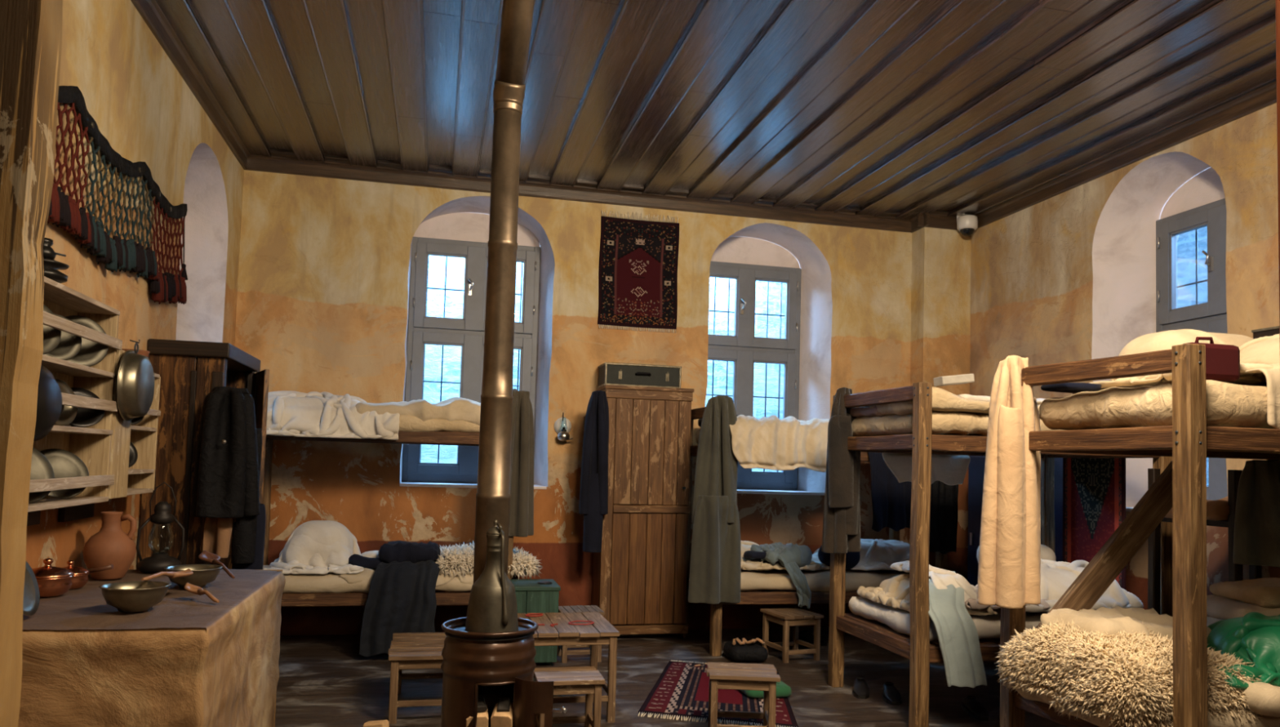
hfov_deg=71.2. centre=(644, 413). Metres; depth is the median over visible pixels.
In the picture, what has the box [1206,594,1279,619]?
folded blanket
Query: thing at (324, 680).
floor
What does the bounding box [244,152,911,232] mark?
trim
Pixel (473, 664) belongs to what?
wood stove
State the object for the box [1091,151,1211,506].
wall reveal
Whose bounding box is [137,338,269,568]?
wardrobe
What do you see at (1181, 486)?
bunk bed
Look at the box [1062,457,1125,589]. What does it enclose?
rug
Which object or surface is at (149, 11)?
trim
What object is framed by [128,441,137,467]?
plate
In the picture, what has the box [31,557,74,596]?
copper pot
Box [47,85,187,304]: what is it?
wall hanging
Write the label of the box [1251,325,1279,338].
box
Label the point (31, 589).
metal plate
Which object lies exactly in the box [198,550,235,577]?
wooden spoon
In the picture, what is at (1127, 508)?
window sill
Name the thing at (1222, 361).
case
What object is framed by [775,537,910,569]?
sheet
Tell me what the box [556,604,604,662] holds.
wooden stool
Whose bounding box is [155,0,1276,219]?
ceiling
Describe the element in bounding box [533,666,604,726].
wooden stool
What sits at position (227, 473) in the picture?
coat
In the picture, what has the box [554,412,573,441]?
oil lamp
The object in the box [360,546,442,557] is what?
blanket
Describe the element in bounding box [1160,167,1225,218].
wall
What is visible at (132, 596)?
metal bowl
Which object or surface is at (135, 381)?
pan
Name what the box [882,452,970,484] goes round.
sheet
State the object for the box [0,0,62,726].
wooden post
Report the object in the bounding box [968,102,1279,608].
wall
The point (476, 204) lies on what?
wall reveal
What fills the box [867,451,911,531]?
blanket
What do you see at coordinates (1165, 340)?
pillow
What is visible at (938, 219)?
trim
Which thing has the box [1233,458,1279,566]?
coat
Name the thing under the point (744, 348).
window
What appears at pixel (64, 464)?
plate
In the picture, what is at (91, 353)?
plate
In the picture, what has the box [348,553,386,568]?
coat sleeve
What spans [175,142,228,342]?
wall reveal
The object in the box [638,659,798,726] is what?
rug
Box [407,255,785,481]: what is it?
wall
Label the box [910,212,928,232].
trim
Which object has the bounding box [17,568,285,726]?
countertop
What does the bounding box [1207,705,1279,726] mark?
mattress
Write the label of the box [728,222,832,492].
wall reveal
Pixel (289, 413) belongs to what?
quilt
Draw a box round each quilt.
[266,391,399,439]
[740,540,821,569]
[857,572,997,615]
[974,558,1143,611]
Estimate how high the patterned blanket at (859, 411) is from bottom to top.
0.123 m
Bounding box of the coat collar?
[378,540,440,563]
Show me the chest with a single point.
(531, 596)
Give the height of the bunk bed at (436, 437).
1.920 m
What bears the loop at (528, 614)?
on the table
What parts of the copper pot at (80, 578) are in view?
lid, pot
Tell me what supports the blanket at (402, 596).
on the sheet at (367, 574)
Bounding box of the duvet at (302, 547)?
[282,533,353,572]
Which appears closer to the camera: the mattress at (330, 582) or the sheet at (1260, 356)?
the sheet at (1260, 356)
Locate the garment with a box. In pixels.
[743,550,766,558]
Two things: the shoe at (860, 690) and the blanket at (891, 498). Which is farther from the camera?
the blanket at (891, 498)
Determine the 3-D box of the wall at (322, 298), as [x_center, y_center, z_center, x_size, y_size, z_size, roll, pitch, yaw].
[-0.151,-0.127,7.835,6.430,4.000,0.001,2,-3,-13]
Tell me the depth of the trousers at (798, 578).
6.91 m
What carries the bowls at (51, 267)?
on the shelf at (91, 444)
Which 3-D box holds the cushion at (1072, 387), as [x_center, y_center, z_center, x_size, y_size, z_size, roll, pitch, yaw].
[1.951,-0.123,4.107,0.202,0.041,0.187,2,-3,-13]
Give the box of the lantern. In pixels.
[136,481,184,572]
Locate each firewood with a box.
[363,719,389,726]
[466,694,488,726]
[490,697,512,726]
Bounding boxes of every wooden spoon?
[85,563,113,573]
[141,568,193,580]
[184,582,219,602]
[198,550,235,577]
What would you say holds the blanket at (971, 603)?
on the mattress at (988, 626)
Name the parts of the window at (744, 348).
sash, sash, handle, sash, sash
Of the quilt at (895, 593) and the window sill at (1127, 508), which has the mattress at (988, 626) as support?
the quilt at (895, 593)
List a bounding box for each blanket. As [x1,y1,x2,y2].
[355,396,480,425]
[359,559,439,656]
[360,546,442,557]
[697,414,737,426]
[728,414,829,471]
[850,404,886,417]
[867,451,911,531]
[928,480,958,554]
[964,583,1051,608]
[977,355,1040,608]
[1164,495,1229,520]
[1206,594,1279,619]
[1206,615,1223,626]
[1209,577,1279,608]
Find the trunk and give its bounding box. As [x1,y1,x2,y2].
[596,361,681,387]
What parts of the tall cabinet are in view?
panel, panel, rail, rail, panel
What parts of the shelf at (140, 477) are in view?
panel, plate rail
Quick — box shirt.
[750,542,812,566]
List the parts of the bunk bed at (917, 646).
post, rail, head rail, rail, post, rail, rail, rail, post, rail, post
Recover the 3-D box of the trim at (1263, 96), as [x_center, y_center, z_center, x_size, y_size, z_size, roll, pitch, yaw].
[4.135,-2.023,3.749,0.080,0.150,9.625,2,-3,-13]
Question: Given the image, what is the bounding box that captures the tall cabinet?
[591,384,693,637]
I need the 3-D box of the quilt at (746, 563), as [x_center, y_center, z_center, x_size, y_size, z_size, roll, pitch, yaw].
[0.896,1.232,7.377,0.867,0.388,0.816,2,-3,-13]
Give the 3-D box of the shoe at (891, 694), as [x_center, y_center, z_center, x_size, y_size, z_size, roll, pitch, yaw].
[1.563,1.764,5.668,0.111,0.084,0.291,1,-3,6]
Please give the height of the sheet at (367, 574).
0.225 m
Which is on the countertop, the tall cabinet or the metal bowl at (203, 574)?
the metal bowl at (203, 574)
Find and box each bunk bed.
[262,431,513,606]
[685,406,947,655]
[827,382,1173,726]
[1000,342,1279,726]
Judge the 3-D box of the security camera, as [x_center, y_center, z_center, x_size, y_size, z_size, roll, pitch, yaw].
[2.984,-1.756,8.271,0.184,0.225,0.184,2,-3,-13]
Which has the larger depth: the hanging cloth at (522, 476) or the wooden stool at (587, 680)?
the hanging cloth at (522, 476)
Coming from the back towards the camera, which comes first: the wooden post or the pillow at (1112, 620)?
the pillow at (1112, 620)
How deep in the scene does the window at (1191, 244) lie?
6.34 m
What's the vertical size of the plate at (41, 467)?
0.227 m
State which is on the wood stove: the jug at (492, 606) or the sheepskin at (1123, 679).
the jug at (492, 606)
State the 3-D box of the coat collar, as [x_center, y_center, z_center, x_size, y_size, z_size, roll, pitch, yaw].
[-1.757,1.039,6.684,0.446,0.188,0.292,2,-3,-13]
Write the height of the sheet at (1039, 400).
0.074 m
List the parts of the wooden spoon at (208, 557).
handle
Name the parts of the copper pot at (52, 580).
lid, pot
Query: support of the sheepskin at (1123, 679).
on the mattress at (1273, 721)
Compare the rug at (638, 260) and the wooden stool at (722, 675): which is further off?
the rug at (638, 260)
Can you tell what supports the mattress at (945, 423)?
on the bunk bed at (917, 646)
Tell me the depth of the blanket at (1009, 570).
4.03 m
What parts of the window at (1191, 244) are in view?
sash, sash, pane, frame, pane, handle, sash, sash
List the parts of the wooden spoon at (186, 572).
handle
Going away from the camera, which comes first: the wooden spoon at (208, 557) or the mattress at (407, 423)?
the wooden spoon at (208, 557)
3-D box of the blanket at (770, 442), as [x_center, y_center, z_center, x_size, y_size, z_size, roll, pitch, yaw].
[0.996,0.238,7.271,0.900,0.440,0.890,2,-3,-13]
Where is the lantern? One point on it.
(158, 560)
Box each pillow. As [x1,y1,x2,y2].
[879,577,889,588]
[976,544,1055,562]
[1040,604,1211,639]
[1071,328,1266,395]
[1239,679,1279,716]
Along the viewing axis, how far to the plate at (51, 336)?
3.44 m
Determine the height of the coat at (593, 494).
1.309 m
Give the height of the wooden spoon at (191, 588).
0.052 m
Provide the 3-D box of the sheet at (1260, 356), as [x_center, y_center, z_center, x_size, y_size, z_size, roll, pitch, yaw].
[3.073,-0.077,3.858,1.548,0.524,0.575,2,-3,-13]
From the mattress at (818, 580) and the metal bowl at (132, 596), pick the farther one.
the mattress at (818, 580)
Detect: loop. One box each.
[524,613,543,616]
[568,619,594,624]
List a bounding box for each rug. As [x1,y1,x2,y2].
[597,209,679,333]
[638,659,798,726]
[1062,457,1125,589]
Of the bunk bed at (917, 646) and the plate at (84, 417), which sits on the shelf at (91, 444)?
the plate at (84, 417)
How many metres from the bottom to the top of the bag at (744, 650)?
0.170 m
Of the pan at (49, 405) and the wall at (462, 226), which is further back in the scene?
the wall at (462, 226)
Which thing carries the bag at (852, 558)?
on the sheet at (875, 553)
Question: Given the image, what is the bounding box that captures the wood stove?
[440,617,567,726]
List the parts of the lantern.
fuel tank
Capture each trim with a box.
[130,0,250,168]
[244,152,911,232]
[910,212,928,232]
[916,209,957,230]
[973,79,1276,228]
[1275,0,1279,338]
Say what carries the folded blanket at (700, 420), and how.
on the mattress at (697, 434)
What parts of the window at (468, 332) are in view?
sash, sash, handle, sash, sash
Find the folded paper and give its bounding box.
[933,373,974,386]
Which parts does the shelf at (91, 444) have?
plate rail, plate rail, plate rail, panel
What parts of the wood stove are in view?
plate, door frame, fire door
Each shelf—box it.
[26,275,122,525]
[57,349,160,521]
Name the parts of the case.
handle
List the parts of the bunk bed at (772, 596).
rail, post, rail, head rail, post, rail, rail, post, post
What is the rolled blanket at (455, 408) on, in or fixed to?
on the mattress at (407, 423)
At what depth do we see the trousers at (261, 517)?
5.05 m
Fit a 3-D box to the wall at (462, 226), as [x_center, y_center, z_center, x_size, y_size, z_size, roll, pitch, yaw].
[-1.520,-1.660,8.093,1.130,0.270,0.200,2,-3,-13]
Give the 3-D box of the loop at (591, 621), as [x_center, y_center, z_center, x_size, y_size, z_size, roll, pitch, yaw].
[-0.372,1.219,5.221,0.159,0.009,0.116,2,-3,-13]
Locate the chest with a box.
[509,578,560,664]
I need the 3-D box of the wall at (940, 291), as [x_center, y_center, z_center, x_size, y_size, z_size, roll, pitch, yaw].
[2.775,-0.013,8.408,0.505,4.000,0.245,2,-3,-13]
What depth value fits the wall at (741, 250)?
8.58 m
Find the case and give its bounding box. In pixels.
[1183,336,1239,382]
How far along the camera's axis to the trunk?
7.49 m
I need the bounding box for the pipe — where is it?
[473,0,535,582]
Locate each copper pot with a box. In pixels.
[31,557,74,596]
[62,560,89,588]
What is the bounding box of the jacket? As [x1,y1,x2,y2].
[822,386,860,553]
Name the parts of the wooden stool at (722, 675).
leg, leg, seat, leg, leg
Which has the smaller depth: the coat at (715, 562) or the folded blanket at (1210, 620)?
the folded blanket at (1210, 620)
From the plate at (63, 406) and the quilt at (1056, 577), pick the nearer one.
the plate at (63, 406)
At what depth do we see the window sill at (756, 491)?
8.12 m
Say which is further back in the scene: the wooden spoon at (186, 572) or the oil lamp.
the oil lamp
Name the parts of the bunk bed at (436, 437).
post, rail, rail, rail, post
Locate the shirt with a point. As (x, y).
(802, 555)
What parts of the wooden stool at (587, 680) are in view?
leg, leg, seat, leg, leg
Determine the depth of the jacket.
5.88 m
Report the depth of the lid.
6.43 m
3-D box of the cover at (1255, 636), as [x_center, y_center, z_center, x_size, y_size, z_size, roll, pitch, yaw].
[2.772,0.941,3.788,1.301,0.276,0.603,2,-3,-13]
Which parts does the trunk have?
handle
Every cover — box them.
[263,520,364,573]
[1207,611,1279,688]
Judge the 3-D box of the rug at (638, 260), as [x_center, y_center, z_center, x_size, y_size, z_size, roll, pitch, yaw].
[-0.053,-1.258,7.899,0.718,1.051,0.020,2,-3,-13]
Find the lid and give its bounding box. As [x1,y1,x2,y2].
[537,581,552,583]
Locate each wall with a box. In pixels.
[26,0,244,568]
[234,169,911,635]
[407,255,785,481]
[413,212,540,246]
[711,236,799,268]
[908,226,970,579]
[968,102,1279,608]
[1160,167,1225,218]
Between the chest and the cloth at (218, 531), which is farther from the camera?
the chest
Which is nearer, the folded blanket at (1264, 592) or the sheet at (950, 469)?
the folded blanket at (1264, 592)
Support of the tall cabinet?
on the floor
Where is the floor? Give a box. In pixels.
[275,626,1066,726]
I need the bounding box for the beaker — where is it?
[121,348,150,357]
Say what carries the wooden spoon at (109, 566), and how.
in the copper pot at (80, 578)
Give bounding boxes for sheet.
[338,567,473,586]
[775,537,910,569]
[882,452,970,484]
[889,560,977,601]
[957,393,1044,404]
[1239,333,1279,428]
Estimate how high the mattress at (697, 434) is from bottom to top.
0.240 m
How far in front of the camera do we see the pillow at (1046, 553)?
5.96 m
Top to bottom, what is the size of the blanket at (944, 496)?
0.857 m
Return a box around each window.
[401,236,540,483]
[706,261,801,489]
[1155,198,1227,499]
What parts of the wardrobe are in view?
panel, cornice, panel, frame, door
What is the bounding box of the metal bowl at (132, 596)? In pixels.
[98,580,171,612]
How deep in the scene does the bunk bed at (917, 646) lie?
5.16 m
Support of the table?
on the floor
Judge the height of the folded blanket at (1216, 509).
0.142 m
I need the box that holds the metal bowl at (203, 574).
[164,564,222,587]
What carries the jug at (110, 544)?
on the countertop
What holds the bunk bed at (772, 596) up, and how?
on the floor
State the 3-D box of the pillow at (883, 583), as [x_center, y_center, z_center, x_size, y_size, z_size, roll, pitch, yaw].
[1.694,1.121,5.501,0.306,0.161,0.591,2,-3,-13]
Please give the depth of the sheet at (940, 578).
5.23 m
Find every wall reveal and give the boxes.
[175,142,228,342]
[400,195,555,486]
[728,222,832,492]
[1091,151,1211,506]
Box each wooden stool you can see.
[388,631,446,723]
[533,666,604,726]
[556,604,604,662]
[706,661,780,726]
[760,607,823,662]
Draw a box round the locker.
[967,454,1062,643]
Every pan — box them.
[33,364,62,440]
[115,339,154,421]
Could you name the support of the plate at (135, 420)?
on the shelf at (140, 477)
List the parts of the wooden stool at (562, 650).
leg, leg, seat, leg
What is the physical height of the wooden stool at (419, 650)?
0.363 m
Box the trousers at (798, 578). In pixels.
[760,542,811,608]
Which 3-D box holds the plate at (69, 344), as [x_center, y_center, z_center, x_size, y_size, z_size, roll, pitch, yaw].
[-2.378,-0.309,3.602,0.051,0.196,0.200,0,-4,32]
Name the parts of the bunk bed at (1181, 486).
post, rail, head rail, rail, rail, post, rail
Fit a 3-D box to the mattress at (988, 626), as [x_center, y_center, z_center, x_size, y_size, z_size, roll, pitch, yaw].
[2.196,1.275,5.649,1.556,0.169,1.034,2,-3,-13]
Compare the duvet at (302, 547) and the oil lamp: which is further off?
the oil lamp
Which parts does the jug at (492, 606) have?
lid, handle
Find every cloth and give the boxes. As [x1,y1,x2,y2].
[202,516,235,557]
[508,388,533,536]
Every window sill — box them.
[399,481,546,488]
[737,489,824,494]
[1125,506,1133,511]
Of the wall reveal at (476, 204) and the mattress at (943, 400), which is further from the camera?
the wall reveal at (476, 204)
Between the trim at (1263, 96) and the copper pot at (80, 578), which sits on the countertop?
the copper pot at (80, 578)
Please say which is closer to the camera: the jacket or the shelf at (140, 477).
the shelf at (140, 477)
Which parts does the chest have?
lid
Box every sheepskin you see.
[434,540,542,579]
[994,617,1279,726]
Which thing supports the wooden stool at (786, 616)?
on the floor
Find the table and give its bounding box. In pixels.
[517,611,619,722]
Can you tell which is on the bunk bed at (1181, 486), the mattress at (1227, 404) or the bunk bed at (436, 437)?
the mattress at (1227, 404)
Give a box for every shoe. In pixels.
[852,675,870,698]
[881,681,902,705]
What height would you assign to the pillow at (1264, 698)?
0.171 m
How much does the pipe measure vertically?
3.139 m
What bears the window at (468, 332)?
in the wall reveal at (476, 204)
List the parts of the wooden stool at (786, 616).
leg, leg, seat, leg, leg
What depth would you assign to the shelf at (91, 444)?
3.83 m
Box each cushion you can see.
[739,680,791,697]
[1040,382,1101,392]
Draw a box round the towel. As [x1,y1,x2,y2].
[928,570,986,687]
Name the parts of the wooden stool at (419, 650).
leg, leg, seat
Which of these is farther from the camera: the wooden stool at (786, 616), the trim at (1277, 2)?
the wooden stool at (786, 616)
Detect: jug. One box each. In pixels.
[82,511,136,579]
[464,519,518,639]
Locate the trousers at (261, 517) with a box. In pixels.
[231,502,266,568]
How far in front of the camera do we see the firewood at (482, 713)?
3.51 m
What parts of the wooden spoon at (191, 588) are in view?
handle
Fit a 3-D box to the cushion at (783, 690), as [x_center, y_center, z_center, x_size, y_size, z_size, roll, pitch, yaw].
[0.745,1.734,5.692,0.299,0.084,0.348,2,-3,-13]
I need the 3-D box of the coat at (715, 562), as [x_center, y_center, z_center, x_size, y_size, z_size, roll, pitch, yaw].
[0.535,0.635,6.769,0.322,1.565,0.355,-1,-4,39]
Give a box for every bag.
[723,636,768,661]
[817,544,860,568]
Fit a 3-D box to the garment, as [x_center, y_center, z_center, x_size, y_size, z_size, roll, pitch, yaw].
[0.907,1.126,7.111,0.214,0.070,0.190,2,-3,-13]
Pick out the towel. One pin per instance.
(956, 629)
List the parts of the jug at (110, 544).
handle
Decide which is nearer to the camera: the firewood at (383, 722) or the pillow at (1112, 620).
the pillow at (1112, 620)
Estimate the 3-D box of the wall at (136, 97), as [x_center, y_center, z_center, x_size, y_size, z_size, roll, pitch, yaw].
[-2.161,-0.485,2.320,0.001,4.000,9.850,2,-3,-13]
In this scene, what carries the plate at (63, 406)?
on the shelf at (91, 444)
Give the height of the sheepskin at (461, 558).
0.273 m
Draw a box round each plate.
[22,560,39,615]
[28,446,54,502]
[40,448,88,497]
[42,304,61,354]
[44,313,81,359]
[54,378,77,425]
[59,390,64,415]
[65,315,108,366]
[69,386,104,426]
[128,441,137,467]
[131,415,144,424]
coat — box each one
[190,386,262,563]
[578,390,608,552]
[688,395,741,604]
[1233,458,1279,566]
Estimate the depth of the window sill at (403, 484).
7.45 m
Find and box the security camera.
[956,214,977,235]
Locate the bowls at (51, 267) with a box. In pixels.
[43,237,69,283]
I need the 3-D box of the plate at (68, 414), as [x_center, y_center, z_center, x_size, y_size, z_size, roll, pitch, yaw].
[-2.401,-0.049,3.656,0.050,0.192,0.196,1,-3,8]
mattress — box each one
[262,564,472,593]
[399,414,479,431]
[695,429,700,443]
[740,568,908,591]
[848,595,1048,640]
[851,410,1065,436]
[869,386,1040,417]
[1039,379,1274,430]
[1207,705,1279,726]
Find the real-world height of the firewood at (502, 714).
0.106 m

